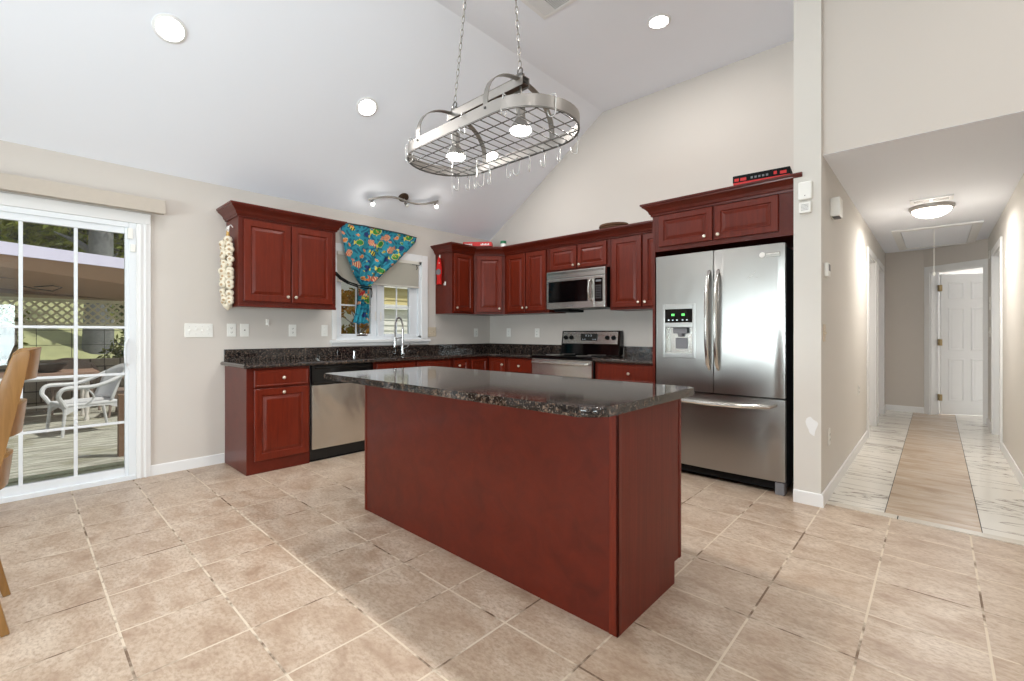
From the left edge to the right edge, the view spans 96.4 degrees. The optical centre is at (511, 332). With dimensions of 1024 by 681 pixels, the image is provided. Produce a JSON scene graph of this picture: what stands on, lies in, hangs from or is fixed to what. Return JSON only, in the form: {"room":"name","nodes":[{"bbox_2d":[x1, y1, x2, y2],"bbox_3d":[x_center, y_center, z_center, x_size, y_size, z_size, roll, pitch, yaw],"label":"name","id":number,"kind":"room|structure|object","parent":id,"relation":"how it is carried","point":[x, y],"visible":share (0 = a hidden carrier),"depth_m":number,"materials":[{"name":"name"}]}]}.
{"room":"kitchen","nodes":[
{"label":"kitchen","id":0,"kind":"room"},
{"bbox_2d":[0,140,489,464],"bbox_3d":[-3.314,-0.127,3.406,0.140,2.573,8.959,0,0,43],"label":"wall","id":1,"kind":"structure","parent":0,"point":[188,375],"depth_m":3.94,"materials":[{"name":"beige paint"}]},
{"bbox_2d":[0,192,150,503],"bbox_3d":[-3.658,0.102,2.970,0.148,2.115,2.076,0,0,43],"label":"door","id":2,"kind":"structure","parent":1,"relation":"in","point":[13,207],"depth_m":3.56,"materials":[{"name":"white plastic"}]},
{"bbox_2d":[127,228,135,251],"bbox_3d":[-3.004,-0.733,3.615,0.029,0.185,0.050,0,0,43],"label":"sensor","id":3,"kind":"object","parent":2,"relation":"attached to","point":[129,230],"visible":1,"depth_m":3.60,"materials":[{"name":"white plastic"}]},
{"bbox_2d":[0,173,165,214],"bbox_3d":[-3.611,-1.015,2.890,0.082,0.106,2.298,0,0,43],"label":"blind valance","id":4,"kind":"object","parent":1,"relation":"attached to","point":[8,182],"visible":1,"depth_m":3.33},
{"bbox_2d":[151,453,224,475],"bbox_3d":[-2.751,1.117,3.901,0.014,0.085,0.526,0,0,43],"label":"baseboard","id":5,"kind":"structure","parent":1,"relation":"attached to","point":[175,466],"depth_m":3.89,"materials":[{"name":"white paint"}]},
{"bbox_2d":[184,323,212,336],"bbox_3d":[-2.704,-0.025,3.950,0.016,0.112,0.204,0,0,43],"label":"switch plate","id":6,"kind":"object","parent":1,"relation":"attached to","point":[190,329],"visible":1,"depth_m":3.94,"materials":[{"name":"white plastic"}]},
{"bbox_2d":[227,324,235,336],"bbox_3d":[-2.535,-0.025,4.138,0.009,0.118,0.072,0,0,43],"label":"wall outlet","id":7,"kind":"object","parent":1,"relation":"attached to","point":[231,328],"visible":1,"depth_m":4.14,"materials":[{"name":"white plastic"}]},
{"bbox_2d":[240,324,248,336],"bbox_3d":[-2.462,-0.025,4.217,0.008,0.118,0.072,0,0,43],"label":"jack plate","id":8,"kind":"object","parent":1,"relation":"attached to","point":[244,328],"visible":1,"depth_m":4.21,"materials":[{"name":"white plastic"}]},
{"bbox_2d":[216,200,346,309],"bbox_3d":[-2.124,-0.660,4.287,0.409,0.870,1.018,0,0,43],"label":"upper cabinet","id":9,"kind":"object","parent":1,"relation":"attached to","point":[283,258],"visible":0.98,"depth_m":4.12,"materials":[{"name":"brown wood"}]},
{"bbox_2d":[218,225,234,309],"bbox_3d":[-2.466,-0.566,3.943,0.204,0.746,0.113,0,0,43],"label":"garlic braid","id":10,"kind":"object","parent":9,"relation":"hanging from","point":[226,272],"visible":1,"depth_m":3.91,"materials":[{"name":"food"}]},
{"bbox_2d":[336,272,371,297],"bbox_3d":[-1.675,-0.499,4.807,0.082,0.219,0.564,0,0,21],"label":"tieback","id":11,"kind":"object","parent":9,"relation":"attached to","point":[337,274],"visible":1,"depth_m":4.82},
{"bbox_2d":[289,324,295,335],"bbox_3d":[-2.171,-0.024,4.532,0.009,0.118,0.072,0,0,43],"label":"wall outlet","id":12,"kind":"object","parent":1,"relation":"attached to","point":[292,328],"visible":1,"depth_m":4.53,"materials":[{"name":"white plastic"}]},
{"bbox_2d":[321,325,327,335],"bbox_3d":[-1.949,-0.024,4.766,0.016,0.118,0.066,0,0,43],"label":"switch plate","id":13,"kind":"object","parent":1,"relation":"attached to","point":[324,328],"visible":1,"depth_m":4.77,"materials":[{"name":"white plastic"}]},
{"bbox_2d":[341,222,416,323],"bbox_3d":[-1.484,-0.636,5.174,0.069,1.085,1.000,0,0,44],"label":"curtain","id":14,"kind":"object","parent":1,"relation":"hanging from","point":[370,252],"visible":0.98,"depth_m":5.07,"materials":[{"name":"fabric"}]},
{"bbox_2d":[330,243,430,345],"bbox_3d":[-1.511,-0.407,5.314,0.175,1.095,1.282,0,0,43],"label":"window","id":15,"kind":"structure","parent":1,"relation":"in","point":[417,299],"depth_m":5.30,"materials":[{"name":"white paint"}]},
{"bbox_2d":[337,251,419,288],"bbox_3d":[-1.498,-0.708,5.245,0.046,0.325,1.055,0,0,43],"label":"window blind","id":16,"kind":"object","parent":15,"relation":"attached to","point":[404,273],"visible":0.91,"depth_m":5.37,"materials":[{"name":"white fabric"}]},
{"bbox_2d":[224,343,560,360],"bbox_3d":[-0.960,0.202,4.868,1.327,0.107,3.333,0,0,43],"label":"backsplash","id":17,"kind":"structure","parent":1,"relation":"attached to","point":[310,352],"depth_m":5.13,"materials":[{"name":"stone"}]},
{"bbox_2d":[428,327,435,336],"bbox_3d":[-1.008,-0.012,5.783,0.016,0.120,0.130,0,0,43],"label":"wall outlet","id":18,"kind":"object","parent":1,"relation":"attached to","point":[431,330],"visible":1,"depth_m":5.78,"materials":[{"name":"beige plastic"}]},
{"bbox_2d":[436,252,473,314],"bbox_3d":[-0.713,-0.623,5.834,0.377,0.765,0.361,0,0,43],"label":"upper cabinet","id":19,"kind":"object","parent":1,"relation":"attached to","point":[456,297],"visible":1,"depth_m":5.71,"materials":[{"name":"brown wood"}]},
{"bbox_2d":[436,255,441,284],"bbox_3d":[-0.914,-0.792,5.751,0.092,0.375,0.028,0,0,43],"label":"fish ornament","id":20,"kind":"object","parent":19,"relation":"hanging from","point":[439,265],"visible":1,"depth_m":5.74,"materials":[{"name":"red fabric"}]},
{"bbox_2d":[430,220,652,255],"bbox_3d":[0.275,-1.044,5.053,2.888,0.101,0.720,0,0,43],"label":"crown molding","id":21,"kind":"structure","parent":19,"relation":"attached to","point":[643,227],"depth_m":5.32,"materials":[{"name":"brown wood"}]},
{"bbox_2d":[463,242,492,245],"bbox_3d":[-0.440,-1.131,5.949,0.370,0.072,0.152,0,0,5],"label":"game box","id":22,"kind":"object","parent":21,"relation":"on","point":[467,243],"visible":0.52,"depth_m":5.87,"materials":[{"name":"red cardboard"}]},
{"bbox_2d":[0,410,1023,680],"bbox_3d":[1.797,1.188,3.540,7.220,0.063,16.100,0,0,43],"label":"floor","id":23,"kind":"structure","parent":0,"point":[217,572],"depth_m":2.09,"materials":[{"name":"beige tile"}]},
{"bbox_2d":[0,347,41,636],"bbox_3d":[-2.243,0.610,1.722,0.440,1.101,0.662,0,0,43],"label":"dining chair","id":24,"kind":"object","parent":23,"relation":"on","point":[23,365],"visible":1,"depth_m":1.78,"materials":[{"name":"brown wood"}]},
{"bbox_2d":[225,366,308,475],"bbox_3d":[-2.167,0.726,4.069,0.612,0.868,0.510,0,0,43],"label":"base cabinet","id":25,"kind":"object","parent":23,"relation":"on","point":[267,409],"visible":0.95,"depth_m":3.86,"materials":[{"name":"brown wood"}]},
{"bbox_2d":[309,363,372,461],"bbox_3d":[-1.781,0.727,4.487,0.582,0.866,0.616,0,0,43],"label":"dishwasher","id":26,"kind":"object","parent":23,"relation":"on","point":[336,408],"visible":0.58,"depth_m":4.23,"materials":[{"name":"silver metal"}]},
{"bbox_2d":[371,358,451,369],"bbox_3d":[-1.227,0.726,5.083,0.612,0.868,1.005,0,0,43],"label":"base cabinet","id":27,"kind":"object","parent":23,"relation":"on","point":[447,362],"visible":0.08,"depth_m":4.87,"materials":[{"name":"brown wood"}]},
{"bbox_2d":[452,357,468,368],"bbox_3d":[-0.792,0.726,5.553,0.612,0.868,0.273,0,0,43],"label":"base cabinet","id":28,"kind":"object","parent":23,"relation":"on","point":[463,363],"visible":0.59,"depth_m":5.36,"materials":[{"name":"brown wood"}]},
{"bbox_2d":[469,356,507,371],"bbox_3d":[-0.288,0.726,5.886,0.899,0.868,0.896,0,0,43],"label":"base cabinet","id":29,"kind":"object","parent":23,"relation":"on","point":[489,363],"visible":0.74,"depth_m":5.57,"materials":[{"name":"brown wood"}]},
{"bbox_2d":[220,343,560,368],"bbox_3d":[-0.968,0.219,4.857,1.329,0.142,3.360,0,0,43],"label":"countertop","id":30,"kind":"structure","parent":29,"relation":"on","point":[310,356],"depth_m":4.88,"materials":[{"name":"stone"}]},
{"bbox_2d":[393,317,409,354],"bbox_3d":[-1.295,0.034,5.298,0.086,0.443,0.287,0,0,23],"label":"faucet","id":31,"kind":"object","parent":30,"relation":"on","point":[395,338],"visible":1,"depth_m":5.31,"materials":[{"name":"silver metal"}]},
{"bbox_2d":[324,366,694,637],"bbox_3d":[-0.163,0.708,2.535,2.025,0.905,0.872,0,0,43],"label":"kitchen island","id":32,"kind":"object","parent":23,"relation":"on","point":[566,491],"visible":1,"depth_m":2.04,"materials":[{"name":"brown wood"}]},
{"bbox_2d":[508,357,531,373],"bbox_3d":[0.284,0.726,5.537,0.411,0.868,0.631,0,0,43],"label":"drawer","id":33,"kind":"object","parent":23,"relation":"on","point":[515,365],"visible":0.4,"depth_m":5.32,"materials":[{"name":"red wood"}]},
{"bbox_2d":[531,331,622,378],"bbox_3d":[0.708,0.552,5.098,0.795,1.155,0.684,0,0,43],"label":"range","id":34,"kind":"object","parent":23,"relation":"on","point":[578,348],"visible":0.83,"depth_m":5.07,"materials":[{"name":"silver metal"}]},
{"bbox_2d":[532,358,592,378],"bbox_3d":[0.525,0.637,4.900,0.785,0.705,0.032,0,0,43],"label":"oven","id":35,"kind":"object","parent":34,"relation":"in","point":[540,369],"depth_m":4.84,"materials":[{"name":"silver metal"}]},
{"bbox_2d":[532,353,619,359],"bbox_3d":[0.704,0.260,5.094,0.795,0.030,0.565,0,0,43],"label":"cooktop","id":36,"kind":"object","parent":34,"relation":"in","point":[556,356],"depth_m":4.96,"materials":[{"name":"black glass"}]},
{"bbox_2d":[595,362,652,383],"bbox_3d":[1.305,0.726,4.592,0.755,0.868,0.631,0,0,43],"label":"base cabinet","id":37,"kind":"object","parent":23,"relation":"on","point":[628,372],"visible":0.26,"depth_m":4.41,"materials":[{"name":"brown wood"}]},
{"bbox_2d":[593,346,652,364],"bbox_3d":[1.309,0.219,4.595,0.756,0.142,0.650,0,0,43],"label":"countertop","id":38,"kind":"structure","parent":37,"relation":"on","point":[632,354],"depth_m":4.75,"materials":[{"name":"stone"}]},
{"bbox_2d":[640,172,801,383],"bbox_3d":[1.859,0.033,3.870,1.194,2.255,0.968,0,0,43],"label":"tall cabinet","id":39,"kind":"object","parent":23,"relation":"on","point":[761,212],"visible":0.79,"depth_m":3.52,"materials":[{"name":"brown wood"}]},
{"bbox_2d":[733,166,792,185],"bbox_3d":[1.909,-1.143,3.478,0.376,0.095,0.268,0,0,37],"label":"board game box","id":40,"kind":"object","parent":39,"relation":"on","point":[746,178],"visible":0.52,"depth_m":3.37,"materials":[{"name":"black cardboard"}]},
{"bbox_2d":[734,170,785,181],"bbox_3d":[1.826,-1.159,3.375,0.340,0.027,0.002,0,0,37],"label":"art","id":41,"kind":"object","parent":40,"relation":"on","point":[761,175],"depth_m":3.38},
{"bbox_2d":[656,243,793,495],"bbox_3d":[1.826,0.257,3.836,0.964,1.806,0.907,0,0,43],"label":"refrigerator","id":42,"kind":"object","parent":23,"relation":"on","point":[725,317],"visible":0.87,"depth_m":3.48,"materials":[{"name":"silver metal"}]},
{"bbox_2d":[0,0,1023,252],"bbox_3d":[0.715,-1.933,2.532,7.240,1.470,13.350,0,0,43],"label":"ceiling","id":43,"kind":"structure","parent":0,"point":[258,96],"depth_m":3.70,"materials":[{"name":"white paint"}]},
{"bbox_2d":[151,13,187,43],"bbox_3d":[-2.230,-1.981,2.986,0.160,0.108,0.190,0,0,43],"label":"recessed light","id":44,"kind":"object","parent":43,"relation":"in","point":[169,28],"visible":1,"depth_m":2.98,"materials":[{"name":"white paint"}]},
{"bbox_2d":[356,97,377,116],"bbox_3d":[-1.272,-1.981,4.020,0.160,0.108,0.190,0,0,43],"label":"recessed light","id":45,"kind":"object","parent":43,"relation":"in","point":[366,106],"visible":1,"depth_m":4.01,"materials":[{"name":"white paint"}]},
{"bbox_2d":[368,193,438,207],"bbox_3d":[-1.201,-1.450,5.107,0.824,0.203,0.126,0,0,-36],"label":"track light","id":46,"kind":"object","parent":43,"relation":"attached to","point":[403,197],"visible":1,"depth_m":5.08,"materials":[{"name":"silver metal"}]},
{"bbox_2d":[487,149,498,160],"bbox_3d":[-0.230,-1.981,5.146,0.160,0.108,0.190,0,0,43],"label":"recessed light","id":47,"kind":"object","parent":43,"relation":"in","point":[495,154],"visible":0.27,"depth_m":5.13,"materials":[{"name":"white paint"}]},
{"bbox_2d":[407,0,579,176],"bbox_3d":[-0.139,-1.677,2.539,1.129,1.743,0.534,0,0,43],"label":"pot rack","id":48,"kind":"object","parent":43,"relation":"hanging from","point":[489,103],"visible":0.99,"depth_m":2.44,"materials":[{"name":"silver metal"}]},
{"bbox_2d":[547,93,556,116],"bbox_3d":[0.182,-1.044,2.100,0.046,0.111,0.005,0,0,16],"label":"hook","id":49,"kind":"object","parent":48,"relation":"hanging from","point":[552,93],"visible":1,"depth_m":2.10,"materials":[{"name":"metal"}]},
{"bbox_2d":[520,0,576,19],"bbox_3d":[0.242,-2.543,3.457,0.320,0.008,0.405,0,0,43],"label":"ceiling vent","id":50,"kind":"object","parent":43,"relation":"in","point":[544,9],"visible":1,"depth_m":3.56,"materials":[{"name":"white paint"}]},
{"bbox_2d":[647,13,670,29],"bbox_3d":[1.202,-2.542,3.744,0.190,0.010,0.190,0,0,43],"label":"recessed light","id":51,"kind":"object","parent":43,"relation":"in","point":[658,21],"visible":1,"depth_m":3.73,"materials":[{"name":"white paint"}]},
{"bbox_2d":[909,194,953,205],"bbox_3d":[3.764,-1.194,4.111,0.290,0.012,0.170,0,0,43],"label":"ceiling vent","id":52,"kind":"object","parent":43,"relation":"in","point":[951,196],"visible":1,"depth_m":4.09,"materials":[{"name":"white paint"}]},
{"bbox_2d":[908,201,955,218],"bbox_3d":[3.978,-1.146,4.342,0.330,0.108,0.330,0,0,43],"label":"ceiling lamp","id":53,"kind":"object","parent":43,"relation":"attached to","point":[935,209],"visible":0.99,"depth_m":4.26,"materials":[{"name":"white glass"}]},
{"bbox_2d":[891,220,983,274],"bbox_3d":[5.287,-0.932,5.720,0.760,0.534,1.600,0,0,43],"label":"attic hatch","id":54,"kind":"object","parent":43,"relation":"attached to","point":[949,234],"visible":0.95,"depth_m":5.61,"materials":[{"name":"white paint"}]},
{"bbox_2d":[490,40,793,355],"bbox_3d":[1.133,-0.719,5.299,4.095,3.758,0.140,0,0,43],"label":"wall","id":55,"kind":"structure","parent":0,"point":[694,135],"depth_m":4.87,"materials":[{"name":"beige paint"}]},
{"bbox_2d":[466,255,510,315],"bbox_3d":[-0.298,-0.623,6.112,0.608,0.765,0.608,0,0,43],"label":"upper cabinet","id":56,"kind":"object","parent":55,"relation":"attached to","point":[489,270],"visible":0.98,"depth_m":5.86,"materials":[{"name":"brown wood"}]},
{"bbox_2d":[505,249,564,314],"bbox_3d":[0.270,-0.623,5.744,0.721,0.765,0.377,0,0,43],"label":"upper cabinet","id":57,"kind":"object","parent":55,"relation":"attached to","point":[526,272],"visible":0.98,"depth_m":5.61,"materials":[{"name":"brown wood"}]},
{"bbox_2d":[549,239,609,272],"bbox_3d":[0.834,-0.854,5.221,0.814,0.303,0.377,0,0,43],"label":"upper cabinet","id":58,"kind":"object","parent":55,"relation":"attached to","point":[593,254],"visible":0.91,"depth_m":5.07,"materials":[{"name":"brown wood"}]},
{"bbox_2d":[547,266,609,312],"bbox_3d":[0.806,-0.472,5.191,0.782,0.454,0.457,0,0,43],"label":"microwave","id":59,"kind":"object","parent":58,"relation":"attached to","point":[579,290],"visible":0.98,"depth_m":5.03,"materials":[{"name":"silver metal"}]},
{"bbox_2d":[547,266,606,279],"bbox_3d":[0.701,-0.658,5.078,0.782,0.081,0.034,0,0,43],"label":"vent grille","id":60,"kind":"object","parent":59,"relation":"attached to","point":[595,272],"depth_m":5.02,"materials":[{"name":"silver metal"}]},
{"bbox_2d":[599,222,627,228],"bbox_3d":[1.105,-1.133,4.971,0.332,0.075,0.285,0,0,43],"label":"wicker basket","id":61,"kind":"object","parent":58,"relation":"on","point":[611,224],"visible":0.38,"depth_m":4.85,"materials":[{"name":"brown wicker"}]},
{"bbox_2d":[610,232,652,310],"bbox_3d":[1.407,-0.623,4.691,0.742,0.765,0.377,0,0,43],"label":"upper cabinet","id":62,"kind":"object","parent":55,"relation":"attached to","point":[631,257],"visible":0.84,"depth_m":4.65,"materials":[{"name":"brown wood"}]},
{"bbox_2d":[624,346,652,356],"bbox_3d":[1.524,0.202,4.827,0.756,0.107,0.020,0,0,43],"label":"backsplash","id":63,"kind":"structure","parent":55,"relation":"attached to","point":[628,350],"depth_m":4.96,"materials":[{"name":"stone"}]},
{"bbox_2d":[794,0,884,493],"bbox_3d":[3.829,-0.719,5.080,0.160,3.758,5.380,0,0,43],"label":"wall","id":64,"kind":"structure","parent":0,"point":[828,374],"depth_m":3.14,"materials":[{"name":"paint"}]},
{"bbox_2d":[799,201,811,213],"bbox_3d":[1.985,-0.848,3.101,0.072,0.075,0.029,0,0,43],"label":"box","id":65,"kind":"object","parent":64,"relation":"attached to","point":[804,207],"visible":1,"depth_m":3.09,"materials":[{"name":"white plastic"}]},
{"bbox_2d":[798,180,812,200],"bbox_3d":[1.985,-0.963,3.100,0.083,0.125,0.030,0,0,43],"label":"alarm box","id":66,"kind":"object","parent":64,"relation":"attached to","point":[805,189],"visible":1,"depth_m":3.09,"materials":[{"name":"white plastic"}]},
{"bbox_2d":[805,417,817,435],"bbox_3d":[2.021,0.630,3.087,0.074,0.126,0.001,0,0,43],"label":"wall patch","id":67,"kind":"structure","parent":64,"relation":"attached to","point":[811,424],"depth_m":3.09,"materials":[{"name":"white paint"}]},
{"bbox_2d":[823,324,826,341],"bbox_3d":[2.134,0.000,3.119,0.016,0.118,0.072,0,0,43],"label":"switch plate","id":68,"kind":"object","parent":64,"relation":"attached to","point":[824,325],"visible":1,"depth_m":3.11,"materials":[{"name":"beige plastic"}]},
{"bbox_2d":[824,262,830,277],"bbox_3d":[2.172,-0.432,3.152,0.026,0.095,0.090,0,0,43],"label":"thermostat","id":69,"kind":"object","parent":64,"relation":"attached to","point":[827,266],"visible":1,"depth_m":3.12,"materials":[{"name":"white plastic"}]},
{"bbox_2d":[793,431,867,507],"bbox_3d":[2.926,1.117,4.094,0.174,0.085,2.734,0,0,43],"label":"baseboard","id":70,"kind":"structure","parent":64,"relation":"attached to","point":[799,496],"depth_m":3.21,"materials":[{"name":"white paint"}]},
{"bbox_2d":[830,196,842,219],"bbox_3d":[2.361,-0.905,3.332,0.060,0.139,0.130,0,0,43],"label":"box","id":71,"kind":"object","parent":64,"relation":"attached to","point":[836,203],"visible":1,"depth_m":3.29,"materials":[{"name":"white plastic"}]},
{"bbox_2d":[867,246,876,437],"bbox_3d":[4.182,0.102,5.455,0.188,2.115,0.960,0,0,43],"label":"door frame","id":72,"kind":"structure","parent":64,"relation":"attached to","point":[871,263],"depth_m":5.70,"materials":[{"name":"white paint"}]},
{"bbox_2d":[877,259,883,422],"bbox_3d":[4.963,0.102,6.299,0.188,2.115,0.960,0,0,43],"label":"door frame","id":73,"kind":"structure","parent":64,"relation":"attached to","point":[880,267],"depth_m":6.54,"materials":[{"name":"white paint"}]},
{"bbox_2d":[885,250,923,406],"bbox_3d":[5.827,-0.090,6.800,0.435,2.500,0.120,0,0,43],"label":"wall","id":74,"kind":"structure","parent":0,"point":[904,271],"depth_m":6.75,"materials":[{"name":"beige paint"}]},
{"bbox_2d":[884,404,923,412],"bbox_3d":[5.655,1.117,6.599,0.455,0.085,0.410,0,0,43],"label":"baseboard","id":75,"kind":"structure","parent":74,"relation":"attached to","point":[886,406],"depth_m":6.74,"materials":[{"name":"white paint"}]},
{"bbox_2d":[823,0,1023,154],"bbox_3d":[3.230,-0.719,2.118,2.985,3.758,0.120,0,0,43],"label":"wall","id":76,"kind":"structure","parent":0,"point":[893,69],"depth_m":2.77,"materials":[{"name":"beige paint"}]},
{"bbox_2d":[924,239,987,271],"bbox_3d":[6.063,-0.090,6.182,0.120,2.500,0.915,0,0,-7],"label":"wall","id":77,"kind":"structure","parent":0,"point":[977,250],"depth_m":6.18,"materials":[{"name":"beige paint"}]},
{"bbox_2d":[924,258,987,423],"bbox_3d":[6.056,0.107,6.199,0.148,2.105,0.810,0,0,-7],"label":"door frame","id":78,"kind":"structure","parent":77,"relation":"attached to","point":[931,282],"depth_m":6.52,"materials":[{"name":"white paint"}]},
{"bbox_2d":[938,273,982,414],"bbox_3d":[6.376,0.160,6.425,0.658,1.980,0.092,0,0,14],"label":"door","id":79,"kind":"structure","parent":77,"relation":"in","point":[960,341],"depth_m":6.43,"materials":[{"name":"white paint"}]},
{"bbox_2d":[939,267,982,274],"bbox_3d":[7.342,-0.090,6.938,3.700,2.500,3.580,0,0,43],"label":"wall","id":80,"kind":"structure","parent":0,"point":[975,270],"depth_m":8.35,"materials":[{"name":"paint"}]},
{"bbox_2d":[988,174,1023,475],"bbox_3d":[4.536,-0.090,4.098,0.120,2.500,4.560,0,0,43],"label":"wall","id":81,"kind":"structure","parent":0,"point":[1010,224],"depth_m":3.94,"materials":[{"name":"paint"}]},
{"bbox_2d":[986,418,990,431],"bbox_3d":[5.791,1.117,5.553,0.014,0.085,0.720,0,0,43],"label":"baseboard","id":82,"kind":"structure","parent":81,"relation":"attached to","point":[988,422],"depth_m":5.58,"materials":[{"name":"white paint"}]},
{"bbox_2d":[991,236,1002,449],"bbox_3d":[5.239,0.102,4.864,0.148,2.115,1.030,0,0,43],"label":"door frame","id":83,"kind":"structure","parent":81,"relation":"attached to","point":[997,259],"depth_m":5.20,"materials":[{"name":"white paint"}]},
{"bbox_2d":[1001,442,1023,490],"bbox_3d":[4.518,1.117,2.824,1.854,0.085,2.934,0,0,43],"label":"baseboard","id":84,"kind":"structure","parent":81,"relation":"attached to","point":[1018,474],"depth_m":3.80,"materials":[{"name":"white paint"}]},
{"label":"outside","id":85,"kind":"structure","parent":0,"visible":0},
{"bbox_2d":[0,296,123,359],"bbox_3d":[-12.696,-0.330,13.483,12.400,3.420,30.000,0,0,43],"label":"lawn","id":86,"kind":"structure","parent":85,"point":[58,342],"depth_m":10.52,"materials":[{"name":"green plant"}]},
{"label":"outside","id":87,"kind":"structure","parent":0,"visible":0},
{"bbox_2d":[6,405,123,478],"bbox_3d":[-6.621,1.355,5.133,7.060,0.150,8.000,0,0,43],"label":"deck","id":88,"kind":"object","parent":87,"point":[43,452],"depth_m":5.30,"materials":[{"name":"grey wood"}]},
{"bbox_2d":[0,368,99,420],"bbox_3d":[-6.818,0.920,6.474,0.850,0.720,1.400,0,0,43],"label":"patio table","id":89,"kind":"object","parent":88,"relation":"on","point":[84,393],"visible":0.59,"depth_m":6.62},
{"bbox_2d":[38,363,67,372],"bbox_3d":[-6.574,0.497,6.480,0.420,0.125,0.420,0,0,43],"label":"fruit bowl","id":90,"kind":"object","parent":89,"relation":"on","point":[43,367],"visible":0.72,"depth_m":6.40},
{"bbox_2d":[0,241,123,300],"bbox_3d":[-7.970,0.065,7.278,4.072,2.430,8.516,0,0,16],"label":"roof","id":91,"kind":"structure","parent":88,"relation":"on","point":[100,277],"depth_m":6.73,"materials":[{"name":"brown wood"}]},
{"bbox_2d":[23,285,62,291],"bbox_3d":[-7.057,-0.680,6.874,0.135,0.095,0.455,0,0,35],"label":"hanging cable","id":92,"kind":"object","parent":91,"relation":"hanging from","point":[47,285],"visible":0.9,"depth_m":6.91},
{"bbox_2d":[0,297,123,325],"bbox_3d":[-7.967,-0.345,7.551,0.060,0.470,6.544,0,0,43],"label":"lattice screen","id":93,"kind":"object","parent":91,"relation":"attached to","point":[49,300],"visible":0.4,"depth_m":7.81,"materials":[{"name":"white wood"}]},
{"bbox_2d":[0,358,123,411],"bbox_3d":[-8.467,0.870,7.047,0.250,0.820,7.300,0,0,43],"label":"wall","id":94,"kind":"structure","parent":88,"relation":"on","point":[29,388],"depth_m":7.61,"materials":[{"name":"grey stone"}]},
{"bbox_2d":[0,328,16,361],"bbox_3d":[-7.812,0.175,7.755,0.250,0.570,3.430,0,0,43],"label":"piers","id":95,"kind":"structure","parent":94,"relation":"on","point":[8,336],"depth_m":7.31,"materials":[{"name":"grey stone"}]},
{"bbox_2d":[5,461,123,486],"bbox_3d":[-4.085,1.263,3.603,0.870,0.034,3.200,0,0,43],"label":"floor","id":96,"kind":"structure","parent":88,"relation":"on","point":[33,478],"depth_m":4.12,"materials":[{"name":"grey wood"}]},
{"bbox_2d":[17,324,123,410],"bbox_3d":[-7.685,0.570,7.686,0.010,1.420,5.300,0,0,43],"label":"wire fence","id":97,"kind":"object","parent":88,"relation":"on","point":[71,330],"visible":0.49,"depth_m":7.84,"materials":[{"name":"black metal"}]},
{"bbox_2d":[44,358,101,414],"bbox_3d":[-7.259,0.852,7.559,0.783,0.860,0.694,0,0,38],"label":"wicker armchair","id":98,"kind":"object","parent":88,"relation":"on","point":[82,364],"visible":0.37,"depth_m":7.71,"materials":[{"name":"grey wicker"}]},
{"bbox_2d":[39,363,123,437],"bbox_3d":[-5.567,0.852,6.018,0.694,0.860,0.783,0,0,31],"label":"wicker armchair","id":99,"kind":"object","parent":88,"relation":"on","point":[107,387],"visible":0.84,"depth_m":5.94,"materials":[{"name":"white wicker"}]},
{"bbox_2d":[108,376,123,417],"bbox_3d":[-5.937,0.852,7.301,0.783,0.860,0.694,0,0,-32],"label":"wicker armchair","id":100,"kind":"object","parent":88,"relation":"on","point":[119,390],"visible":0.02,"depth_m":6.95,"materials":[{"name":"white wicker"}]},
{"bbox_2d":[117,394,123,456],"bbox_3d":[-4.053,0.960,4.786,0.100,0.640,0.100,0,0,43],"label":"post","id":101,"kind":"object","parent":88,"relation":"on","point":[120,397],"visible":0.49,"depth_m":4.73,"materials":[{"name":"brown wood"}]},
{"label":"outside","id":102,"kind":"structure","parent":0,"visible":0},
{"bbox_3d":[-15.548,1.510,18.167,37.850,0.140,55.000,0,0,43],"label":"ground","id":103,"kind":"structure","parent":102,"visible":0},
{"bbox_2d":[0,305,29,348],"bbox_3d":[-9.504,0.380,8.178,1.430,2.127,1.273,0,0,43],"label":"shrub","id":104,"kind":"object","parent":103,"relation":"on","point":[4,319],"visible":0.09,"depth_m":8.53,"materials":[{"name":"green plant"}]},
{"bbox_2d":[0,219,123,257],"bbox_3d":[-13.513,-3.244,13.859,6.195,9.587,6.172,0,0,-41],"label":"tree","id":105,"kind":"object","parent":103,"relation":"on","point":[41,235],"visible":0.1,"depth_m":11.81,"materials":[{"name":"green plant"}]},
{"bbox_2d":[54,227,123,354],"bbox_3d":[-9.676,-2.117,10.717,2.172,7.130,2.182,0,0,43],"label":"tree","id":106,"kind":"object","parent":103,"relation":"on","point":[99,243],"visible":0.02,"depth_m":10.54,"materials":[{"name":"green plant"}]},
{"bbox_2d":[97,304,123,357],"bbox_3d":[-7.811,0.283,9.640,1.335,2.321,1.344,0,0,43],"label":"shrub","id":107,"kind":"object","parent":103,"relation":"on","point":[116,352],"visible":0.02,"depth_m":9.52,"materials":[{"name":"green plant"}]},
{"bbox_2d":[341,287,368,333],"bbox_3d":[-2.717,-0.044,7.978,1.228,2.972,1.050,0,0,43],"label":"shrub","id":108,"kind":"object","parent":103,"relation":"on","point":[350,298],"visible":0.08,"depth_m":8.01,"materials":[{"name":"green plant"}]},
{"bbox_2d":[341,282,406,333],"bbox_3d":[-2.357,-0.430,12.360,3.900,3.620,5.200,0,0,43],"label":"neighbor house","id":109,"kind":"structure","parent":103,"relation":"on","point":[389,291],"depth_m":9.58,"materials":[{"name":"white"}]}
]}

